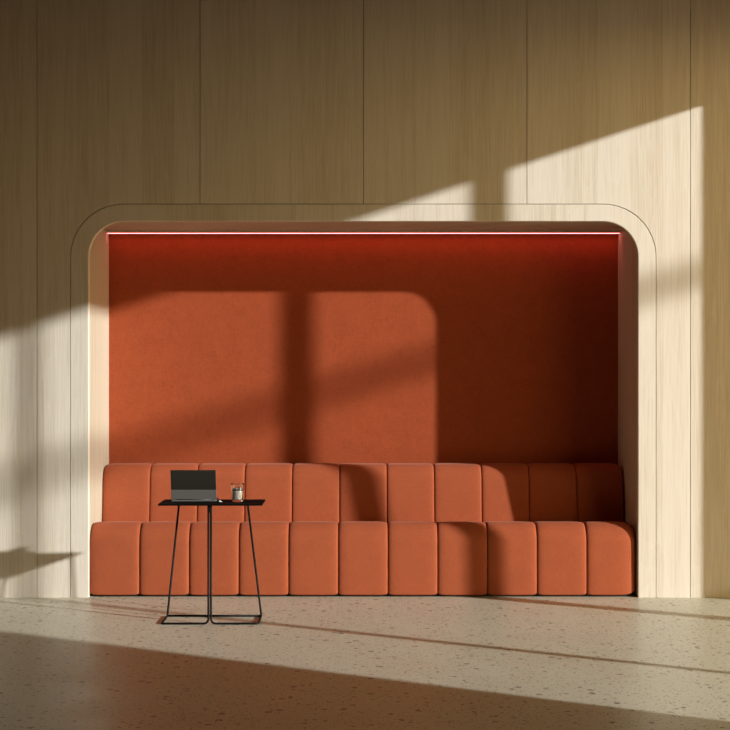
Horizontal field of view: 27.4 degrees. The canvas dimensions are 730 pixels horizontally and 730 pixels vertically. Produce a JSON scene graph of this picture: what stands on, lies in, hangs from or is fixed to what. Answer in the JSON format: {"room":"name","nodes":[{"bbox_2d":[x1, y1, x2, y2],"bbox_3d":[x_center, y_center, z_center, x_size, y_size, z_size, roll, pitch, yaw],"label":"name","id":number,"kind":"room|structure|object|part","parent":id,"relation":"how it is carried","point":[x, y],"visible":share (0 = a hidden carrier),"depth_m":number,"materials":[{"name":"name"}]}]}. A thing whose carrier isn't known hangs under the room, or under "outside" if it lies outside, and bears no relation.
{"room":"office lounge","nodes":[
{"label":"office lounge","id":0,"kind":"room"},
{"bbox_2d":[90,229,108,595],"bbox_3d":[-1.852,0.286,10.445,0.020,2.528,0.810,0,0,0],"label":"wall","id":1,"kind":"structure","parent":0,"point":[99,252],"depth_m":10.37,"materials":[{"name":"brown wood"}]},
{"bbox_2d":[104,222,621,230],"bbox_3d":[-0.011,-0.968,10.445,3.662,0.020,0.810,0,0,0],"label":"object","id":2,"kind":"object","parent":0,"point":[120,225],"visible":0.64,"depth_m":10.38,"materials":[{"name":"brown wood"}]},
{"bbox_2d":[107,230,619,233],"bbox_3d":[-0.011,-0.949,10.704,3.654,0.020,0.045,0,0,0],"label":"linear light","id":3,"kind":"object","parent":2,"relation":"attached to","point":[108,231],"visible":1,"depth_m":10.68,"materials":[{"name":"red plastic"}]},
{"bbox_2d":[108,233,618,233],"bbox_3d":[-0.011,-0.939,10.704,3.650,0.002,0.037,0,0,0],"label":"diffuser","id":4,"kind":"object","parent":3,"relation":"attached to","point":[108,233],"depth_m":10.71,"materials":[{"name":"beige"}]},
{"bbox_2d":[109,234,617,466],"bbox_3d":[-0.011,0.296,10.820,3.662,2.508,0.060,0,0,0],"label":"wall","id":5,"kind":"structure","parent":0,"point":[224,348],"depth_m":10.79,"materials":[{"name":"orange fabric"}]},
{"bbox_2d":[0,0,729,597],"bbox_3d":[0.050,-0.600,10.060,6.900,4.300,0.120,0,0,0],"label":"wall","id":6,"kind":"structure","parent":0,"point":[625,104],"depth_m":10.00,"materials":[{"name":"brown wood"}]},
{"bbox_3d":[-2.794,-0.600,10.011,1.211,4.300,0.022,0,0,0],"label":"oak panel","id":7,"kind":"part","parent":6,"relation":"part of","materials":[{"name":"brown wood"}]},
{"bbox_3d":[-1.643,-0.600,10.011,1.083,4.300,0.022,0,0,0],"label":"oak panel","id":8,"kind":"part","parent":6,"relation":"part of","materials":[{"name":"brown wood"}]},
{"bbox_3d":[-0.555,-1.913,10.011,1.086,1.675,0.022,0,0,0],"label":"oak panel","id":9,"kind":"part","parent":6,"relation":"part of","materials":[{"name":"brown wood"}]},
{"bbox_2d":[71,204,655,597],"bbox_3d":[-0.011,0.239,10.020,3.900,2.621,0.040,0,0,0],"label":"trim","id":10,"kind":"structure","parent":6,"relation":"attached to","point":[639,233],"depth_m":10.00,"materials":[{"name":"brown wood"}]},
{"bbox_3d":[0.535,-1.913,10.011,1.086,1.675,0.022,0,0,0],"label":"oak panel","id":11,"kind":"part","parent":6,"relation":"part of","materials":[{"name":"brown wood"}]},
{"bbox_3d":[1.625,-0.600,10.011,1.086,4.300,0.022,0,0,0],"label":"oak panel","id":12,"kind":"part","parent":6,"relation":"part of","materials":[{"name":"brown wood"}]},
{"bbox_3d":[2.836,-0.600,10.011,1.328,4.300,0.022,0,0,0],"label":"oak panel","id":13,"kind":"part","parent":6,"relation":"part of","materials":[{"name":"brown wood"}]},
{"bbox_2d":[0,593,729,729],"bbox_3d":[0.050,1.610,4.750,7.300,0.120,12.500,0,0,0],"label":"floor","id":14,"kind":"structure","parent":0,"point":[633,662],"depth_m":7.79,"materials":[{"name":"stone"}]},
{"bbox_2d":[158,499,264,624],"bbox_3d":[-0.923,1.188,9.097,0.620,0.723,0.344,0,0,0],"label":"side table","id":15,"kind":"object","parent":14,"relation":"on","point":[167,502],"visible":0.98,"depth_m":8.95,"materials":[{"name":"black metal"}]},
{"bbox_3d":[-1.075,1.193,9.108,0.294,0.714,0.320,0,0,0],"label":"rod frame","id":16,"kind":"part","parent":15,"relation":"part of","materials":[{"name":"black metal"}]},
{"bbox_2d":[170,470,218,501],"bbox_3d":[-1.036,0.730,9.131,0.273,0.194,0.201,0,0,0],"label":"laptop","id":17,"kind":"object","parent":15,"relation":"on","point":[186,485],"visible":1,"depth_m":9.05,"materials":[{"name":"grey metal"}]},
{"bbox_3d":[-1.036,0.693,9.049,0.273,0.121,0.036,0,0,0],"label":"lid","id":18,"kind":"part","parent":17,"relation":"part of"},
{"bbox_3d":[-0.927,1.543,9.232,0.570,0.013,0.013,0,0,0],"label":"rail","id":19,"kind":"part","parent":15,"relation":"part of","materials":[{"name":"black metal"}]},
{"bbox_3d":[-0.779,1.193,9.108,0.294,0.714,0.320,0,0,0],"label":"rod frame","id":20,"kind":"part","parent":15,"relation":"part of","materials":[{"name":"black metal"}]},
{"bbox_2d":[231,483,243,501],"bbox_3d":[-0.770,0.771,9.065,0.081,0.110,0.081,0,0,0],"label":"drinking glass","id":21,"kind":"object","parent":15,"relation":"on","point":[237,489],"visible":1,"depth_m":9.04,"materials":[{"name":"clear glass"}]},
{"bbox_2d":[90,463,634,595],"bbox_3d":[-0.013,1.125,10.389,3.653,0.850,0.753,0,0,0],"label":"sofa","id":22,"kind":"object","parent":14,"relation":"on","point":[319,529],"visible":1,"depth_m":10.04,"materials":[{"name":"orange fabric"}]},
{"bbox_2d":[90,521,143,594],"bbox_3d":[-1.674,1.299,10.336,0.331,0.478,0.648,0,0,0],"label":"seat cushion","id":23,"kind":"object","parent":22,"relation":"on","point":[116,547],"depth_m":10.02,"materials":[{"name":"orange fabric"}]},
{"bbox_2d":[102,463,153,521],"bbox_3d":[-1.674,0.975,10.611,0.331,0.550,0.307,0,0,0],"label":"cushion","id":24,"kind":"object","parent":22,"relation":"on","point":[128,488],"depth_m":10.50,"materials":[{"name":"orange fabric"}]},
{"bbox_2d":[140,521,192,594],"bbox_3d":[-1.342,1.299,10.336,0.331,0.478,0.648,0,0,0],"label":"seat cushion","id":25,"kind":"object","parent":22,"relation":"on","point":[156,537],"depth_m":10.02,"materials":[{"name":"orange fabric"}]},
{"bbox_2d":[149,463,199,521],"bbox_3d":[-1.342,0.975,10.611,0.331,0.550,0.307,0,0,0],"label":"cushion","id":26,"kind":"object","parent":22,"relation":"on","point":[159,473],"depth_m":10.50,"materials":[{"name":"orange fabric"}]},
{"bbox_2d":[189,521,241,594],"bbox_3d":[-1.010,1.299,10.336,0.331,0.478,0.648,0,0,0],"label":"seat cushion","id":27,"kind":"object","parent":22,"relation":"on","point":[226,535],"depth_m":10.02,"materials":[{"name":"orange fabric"}]},
{"bbox_2d":[197,463,246,521],"bbox_3d":[-1.010,0.975,10.611,0.331,0.550,0.307,0,0,0],"label":"cushion","id":28,"kind":"object","parent":22,"relation":"on","point":[226,473],"depth_m":10.50,"materials":[{"name":"orange fabric"}]},
{"bbox_2d":[239,521,290,594],"bbox_3d":[-0.677,1.299,10.336,0.331,0.478,0.648,0,0,0],"label":"seat cushion","id":29,"kind":"object","parent":22,"relation":"on","point":[271,539],"depth_m":10.02,"materials":[{"name":"orange fabric"}]},
{"bbox_2d":[245,463,292,521],"bbox_3d":[-0.677,0.975,10.611,0.331,0.550,0.307,0,0,0],"label":"cushion","id":30,"kind":"object","parent":22,"relation":"on","point":[271,482],"depth_m":10.50,"materials":[{"name":"orange fabric"}]},
{"bbox_2d":[289,521,338,594],"bbox_3d":[-0.345,1.299,10.336,0.331,0.478,0.648,0,0,0],"label":"seat cushion","id":31,"kind":"object","parent":22,"relation":"on","point":[313,545],"depth_m":10.02,"materials":[{"name":"orange fabric"}]},
{"bbox_2d":[292,463,339,522],"bbox_3d":[-0.345,0.975,10.611,0.331,0.550,0.307,0,0,0],"label":"cushion","id":32,"kind":"object","parent":22,"relation":"on","point":[315,486],"depth_m":10.50,"materials":[{"name":"orange fabric"}]},
{"bbox_2d":[338,521,387,594],"bbox_3d":[-0.013,1.299,10.336,0.331,0.478,0.648,0,0,0],"label":"seat cushion","id":33,"kind":"object","parent":22,"relation":"on","point":[362,545],"depth_m":10.02,"materials":[{"name":"orange fabric"}]},
{"bbox_2d":[340,463,386,522],"bbox_3d":[-0.013,0.975,10.611,0.331,0.550,0.307,0,0,0],"label":"cushion","id":34,"kind":"object","parent":22,"relation":"on","point":[363,486],"depth_m":10.50,"materials":[{"name":"orange fabric"}]},
{"bbox_2d":[387,463,433,522],"bbox_3d":[0.319,0.975,10.611,0.331,0.550,0.307,0,0,0],"label":"cushion","id":35,"kind":"object","parent":22,"relation":"on","point":[410,486],"depth_m":10.50,"materials":[{"name":"orange fabric"}]},
{"bbox_2d":[387,521,436,594],"bbox_3d":[0.319,1.299,10.336,0.331,0.478,0.648,0,0,0],"label":"seat cushion","id":36,"kind":"object","parent":22,"relation":"on","point":[411,545],"depth_m":10.02,"materials":[{"name":"orange fabric"}]},
{"bbox_2d":[433,463,481,521],"bbox_3d":[0.651,0.975,10.611,0.331,0.550,0.307,0,0,0],"label":"cushion","id":37,"kind":"object","parent":22,"relation":"on","point":[457,487],"depth_m":10.50,"materials":[{"name":"orange fabric"}]},
{"bbox_2d":[435,521,486,594],"bbox_3d":[0.651,1.299,10.336,0.331,0.478,0.648,0,0,0],"label":"seat cushion","id":38,"kind":"object","parent":22,"relation":"on","point":[460,546],"depth_m":10.02,"materials":[{"name":"orange fabric"}]},
{"bbox_2d":[480,463,528,521],"bbox_3d":[0.984,0.975,10.611,0.331,0.550,0.307,0,0,0],"label":"cushion","id":39,"kind":"object","parent":22,"relation":"on","point":[504,487],"depth_m":10.50,"materials":[{"name":"orange fabric"}]},
{"bbox_2d":[484,521,536,594],"bbox_3d":[0.984,1.299,10.336,0.331,0.478,0.648,0,0,0],"label":"seat cushion","id":40,"kind":"object","parent":22,"relation":"on","point":[510,547],"depth_m":10.02,"materials":[{"name":"orange fabric"}]},
{"bbox_2d":[526,463,576,521],"bbox_3d":[1.316,0.975,10.611,0.331,0.550,0.307,0,0,0],"label":"cushion","id":41,"kind":"object","parent":22,"relation":"on","point":[551,488],"depth_m":10.50,"materials":[{"name":"orange fabric"}]},
{"bbox_2d":[533,521,585,594],"bbox_3d":[1.316,1.299,10.336,0.331,0.478,0.648,0,0,0],"label":"seat cushion","id":42,"kind":"object","parent":22,"relation":"on","point":[559,547],"depth_m":10.02,"materials":[{"name":"orange fabric"}]},
{"bbox_2d":[573,463,623,521],"bbox_3d":[1.648,0.975,10.611,0.331,0.550,0.307,0,0,0],"label":"cushion","id":43,"kind":"object","parent":22,"relation":"on","point":[597,487],"depth_m":10.50,"materials":[{"name":"orange fabric"}]},
{"bbox_2d":[582,521,634,594],"bbox_3d":[1.648,1.299,10.336,0.331,0.478,0.648,0,0,0],"label":"seat cushion","id":44,"kind":"object","parent":22,"relation":"on","point":[608,547],"depth_m":10.02,"materials":[{"name":"orange fabric"}]},
{"bbox_2d":[618,229,636,595],"bbox_3d":[1.830,0.286,10.445,0.020,2.528,0.810,0,0,0],"label":"wall","id":45,"kind":"structure","parent":0,"point":[627,254],"depth_m":10.36,"materials":[{"name":"brown wood"}]}
]}

